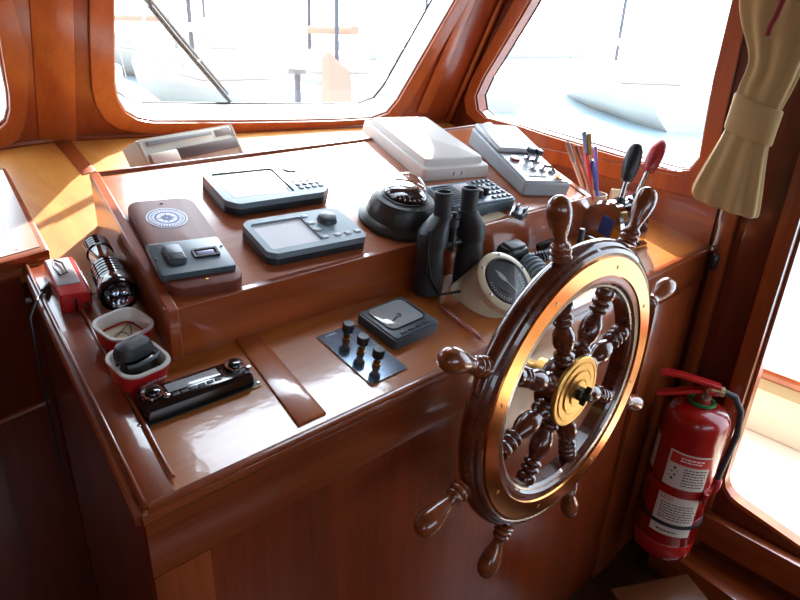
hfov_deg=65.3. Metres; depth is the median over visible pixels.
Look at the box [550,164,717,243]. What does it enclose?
trim
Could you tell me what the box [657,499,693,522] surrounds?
print
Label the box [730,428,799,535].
deck
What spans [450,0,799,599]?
wall
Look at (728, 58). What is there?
trim
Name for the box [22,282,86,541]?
wall
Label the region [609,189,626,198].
booklet
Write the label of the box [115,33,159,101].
moored boat
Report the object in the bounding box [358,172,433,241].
compass
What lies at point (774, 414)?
bulwark
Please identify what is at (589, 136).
pen
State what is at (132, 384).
plastic tub
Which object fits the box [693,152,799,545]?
trim
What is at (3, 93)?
window
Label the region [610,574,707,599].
wooden step
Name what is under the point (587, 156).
pen
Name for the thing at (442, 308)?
pen
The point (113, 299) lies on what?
bulb
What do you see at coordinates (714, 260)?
string
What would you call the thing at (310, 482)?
console
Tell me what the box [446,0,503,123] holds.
trim
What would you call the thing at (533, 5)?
window
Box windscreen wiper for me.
[143,0,232,101]
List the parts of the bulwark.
panel, cap rail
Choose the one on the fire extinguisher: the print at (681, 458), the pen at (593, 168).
the print at (681, 458)
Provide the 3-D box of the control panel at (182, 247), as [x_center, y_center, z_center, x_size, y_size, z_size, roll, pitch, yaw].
[-0.376,-0.098,1.069,0.126,0.087,0.282,-13,29,-31]
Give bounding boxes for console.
[0,122,711,599]
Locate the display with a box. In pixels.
[242,208,365,265]
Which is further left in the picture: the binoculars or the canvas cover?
the canvas cover
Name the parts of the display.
knob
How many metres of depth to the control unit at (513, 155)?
1.63 m
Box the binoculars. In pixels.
[413,185,485,296]
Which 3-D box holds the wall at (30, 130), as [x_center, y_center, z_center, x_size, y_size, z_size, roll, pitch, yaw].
[-1.198,-0.447,0.841,0.412,0.846,1.469,20,29,34]
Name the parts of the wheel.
handle, handle, handle, handle, handle, hub plate, handle, handle, handle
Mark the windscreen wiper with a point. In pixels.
(157, 12)
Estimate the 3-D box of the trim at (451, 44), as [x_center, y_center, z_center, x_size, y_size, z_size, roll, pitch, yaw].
[0.221,-0.937,1.963,0.361,0.719,0.050,22,31,37]
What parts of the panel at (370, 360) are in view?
knob stem, knob, knob stem, knob, knob stem, knob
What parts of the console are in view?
panel, panel, rail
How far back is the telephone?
1.43 m
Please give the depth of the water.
28.00 m
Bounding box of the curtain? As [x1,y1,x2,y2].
[692,0,799,218]
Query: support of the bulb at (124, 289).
on the flashlight
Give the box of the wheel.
[413,186,676,578]
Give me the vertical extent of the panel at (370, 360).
0.061 m
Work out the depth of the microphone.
1.37 m
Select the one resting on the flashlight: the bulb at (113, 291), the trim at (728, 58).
the bulb at (113, 291)
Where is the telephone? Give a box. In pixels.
[424,179,514,214]
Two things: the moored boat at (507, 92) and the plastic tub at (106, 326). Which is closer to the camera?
the plastic tub at (106, 326)
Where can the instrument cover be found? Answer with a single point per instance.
(428, 151)
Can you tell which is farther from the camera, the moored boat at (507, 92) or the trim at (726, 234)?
the moored boat at (507, 92)
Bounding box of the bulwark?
[745,356,799,450]
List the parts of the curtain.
red cord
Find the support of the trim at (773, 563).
attached to the wall at (723, 506)
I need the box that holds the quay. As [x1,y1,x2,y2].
[151,34,592,59]
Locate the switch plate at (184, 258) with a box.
[146,237,235,280]
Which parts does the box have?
trim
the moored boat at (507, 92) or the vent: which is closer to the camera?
the vent
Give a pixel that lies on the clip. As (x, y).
(518, 213)
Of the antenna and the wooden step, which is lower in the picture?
the wooden step
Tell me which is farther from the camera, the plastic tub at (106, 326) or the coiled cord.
the coiled cord
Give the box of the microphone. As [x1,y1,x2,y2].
[492,238,552,261]
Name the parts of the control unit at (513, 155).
lid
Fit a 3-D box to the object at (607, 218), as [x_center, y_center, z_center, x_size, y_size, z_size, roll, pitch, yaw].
[0.602,-0.284,1.645,0.254,0.261,0.154,-17,31,-37]
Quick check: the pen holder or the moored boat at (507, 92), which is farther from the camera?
the moored boat at (507, 92)
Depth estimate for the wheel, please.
1.01 m
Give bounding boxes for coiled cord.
[519,253,546,279]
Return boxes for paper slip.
[481,211,504,222]
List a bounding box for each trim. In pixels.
[0,0,27,146]
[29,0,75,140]
[88,0,468,133]
[416,0,477,112]
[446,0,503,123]
[464,0,743,178]
[537,146,695,197]
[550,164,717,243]
[647,544,787,599]
[677,211,739,395]
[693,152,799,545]
[695,511,799,597]
[704,77,799,406]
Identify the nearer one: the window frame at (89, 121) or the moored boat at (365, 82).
the window frame at (89, 121)
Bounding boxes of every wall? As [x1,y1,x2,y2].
[0,0,38,141]
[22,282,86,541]
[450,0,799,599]
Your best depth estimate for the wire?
0.96 m
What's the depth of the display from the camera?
1.15 m
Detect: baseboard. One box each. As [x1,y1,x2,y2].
[0,139,54,149]
[76,119,445,140]
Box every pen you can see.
[438,307,480,339]
[565,141,585,190]
[573,144,594,199]
[582,130,589,193]
[585,153,592,189]
[587,132,593,192]
[591,159,599,195]
[593,145,598,188]
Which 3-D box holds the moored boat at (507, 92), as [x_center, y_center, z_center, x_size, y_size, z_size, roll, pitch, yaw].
[1.551,-15.891,24.227,3.600,15.000,12.000,-7,26,-21]
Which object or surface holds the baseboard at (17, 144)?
attached to the wall at (30, 130)
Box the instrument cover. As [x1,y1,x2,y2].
[362,117,487,180]
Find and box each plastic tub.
[92,307,153,352]
[105,341,170,396]
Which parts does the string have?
cord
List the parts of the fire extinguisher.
carrying handle, lever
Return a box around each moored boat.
[115,0,175,75]
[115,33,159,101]
[132,0,321,102]
[177,0,259,55]
[263,0,387,101]
[377,0,533,111]
[563,0,710,133]
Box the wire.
[114,324,131,337]
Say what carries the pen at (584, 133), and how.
in the pen holder
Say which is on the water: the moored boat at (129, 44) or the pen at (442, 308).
the moored boat at (129, 44)
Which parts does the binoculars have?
hinge rod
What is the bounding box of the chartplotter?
[202,163,329,215]
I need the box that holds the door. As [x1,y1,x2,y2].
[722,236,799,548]
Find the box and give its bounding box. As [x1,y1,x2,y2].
[44,257,91,313]
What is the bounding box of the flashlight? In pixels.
[83,234,138,310]
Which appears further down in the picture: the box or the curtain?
the box
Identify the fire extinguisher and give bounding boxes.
[632,367,743,560]
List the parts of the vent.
post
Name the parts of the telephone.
knob, knob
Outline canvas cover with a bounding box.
[322,0,350,102]
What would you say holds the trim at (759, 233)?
attached to the wall at (723, 506)
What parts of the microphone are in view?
coiled cord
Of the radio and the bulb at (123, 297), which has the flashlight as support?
the bulb at (123, 297)
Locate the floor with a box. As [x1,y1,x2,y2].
[86,537,663,599]
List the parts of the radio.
knob, knob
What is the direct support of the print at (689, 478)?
on the fire extinguisher
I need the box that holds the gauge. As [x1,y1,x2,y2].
[357,297,438,349]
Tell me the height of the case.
0.053 m
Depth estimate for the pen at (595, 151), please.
1.75 m
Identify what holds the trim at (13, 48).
attached to the wall at (30, 130)
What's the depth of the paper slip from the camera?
1.42 m
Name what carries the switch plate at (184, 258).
attached to the control panel at (182, 247)
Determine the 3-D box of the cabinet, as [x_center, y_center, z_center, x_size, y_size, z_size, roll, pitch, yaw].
[-1.171,0.548,1.019,0.459,1.273,1.371,21,30,35]
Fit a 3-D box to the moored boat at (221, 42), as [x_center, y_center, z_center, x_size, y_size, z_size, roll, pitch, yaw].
[-10.158,-20.130,31.311,3.300,16.000,11.000,-10,27,-26]
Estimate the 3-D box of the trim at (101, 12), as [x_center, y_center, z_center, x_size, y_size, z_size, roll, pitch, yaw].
[-0.273,-0.720,1.763,1.126,0.532,0.254,-14,29,-33]
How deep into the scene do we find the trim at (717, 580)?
1.90 m
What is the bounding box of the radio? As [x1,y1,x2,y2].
[128,358,260,429]
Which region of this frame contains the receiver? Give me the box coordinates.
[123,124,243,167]
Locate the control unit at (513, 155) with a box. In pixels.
[469,123,569,195]
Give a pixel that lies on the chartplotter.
(244, 190)
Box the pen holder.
[586,191,606,205]
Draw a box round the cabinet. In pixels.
[0,168,50,426]
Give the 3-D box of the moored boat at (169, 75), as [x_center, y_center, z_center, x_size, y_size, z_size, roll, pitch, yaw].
[-5.810,-12.794,16.596,3.300,15.000,11.000,-16,30,-36]
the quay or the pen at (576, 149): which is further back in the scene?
the quay
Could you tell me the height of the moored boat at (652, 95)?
13.000 m
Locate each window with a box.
[0,60,7,122]
[114,0,453,120]
[476,0,731,170]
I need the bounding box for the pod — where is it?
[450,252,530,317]
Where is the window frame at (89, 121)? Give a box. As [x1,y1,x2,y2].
[73,0,497,134]
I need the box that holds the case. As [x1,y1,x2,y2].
[113,335,160,374]
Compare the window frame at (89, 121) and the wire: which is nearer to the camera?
the wire
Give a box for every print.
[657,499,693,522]
[680,469,706,488]
[681,458,704,465]
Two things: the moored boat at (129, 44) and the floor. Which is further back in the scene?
the moored boat at (129, 44)
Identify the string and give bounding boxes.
[709,209,722,270]
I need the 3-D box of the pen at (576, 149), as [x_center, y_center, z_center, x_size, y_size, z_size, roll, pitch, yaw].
[0.514,-0.342,1.730,0.137,0.187,0.013,-14,29,-32]
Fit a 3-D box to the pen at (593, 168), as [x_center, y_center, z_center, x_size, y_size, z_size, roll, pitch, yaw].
[0.555,-0.333,1.774,0.067,0.137,0.014,-12,28,-29]
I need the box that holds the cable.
[29,281,62,467]
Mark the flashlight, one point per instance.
(115, 287)
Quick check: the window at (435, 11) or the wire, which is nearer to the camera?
the wire
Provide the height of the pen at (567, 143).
0.201 m
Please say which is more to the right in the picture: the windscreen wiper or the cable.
the windscreen wiper
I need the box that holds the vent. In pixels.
[287,66,306,102]
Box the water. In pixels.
[115,20,799,366]
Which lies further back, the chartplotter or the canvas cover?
the canvas cover
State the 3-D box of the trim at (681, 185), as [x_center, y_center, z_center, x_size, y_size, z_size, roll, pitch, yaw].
[0.526,-0.450,2.000,0.014,0.059,0.890,-19,32,-39]
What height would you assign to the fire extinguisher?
0.579 m
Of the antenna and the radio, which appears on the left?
the radio
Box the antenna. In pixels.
[577,228,585,243]
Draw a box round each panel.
[128,198,241,297]
[317,320,407,384]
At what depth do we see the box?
1.02 m
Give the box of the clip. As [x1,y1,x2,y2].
[510,203,528,219]

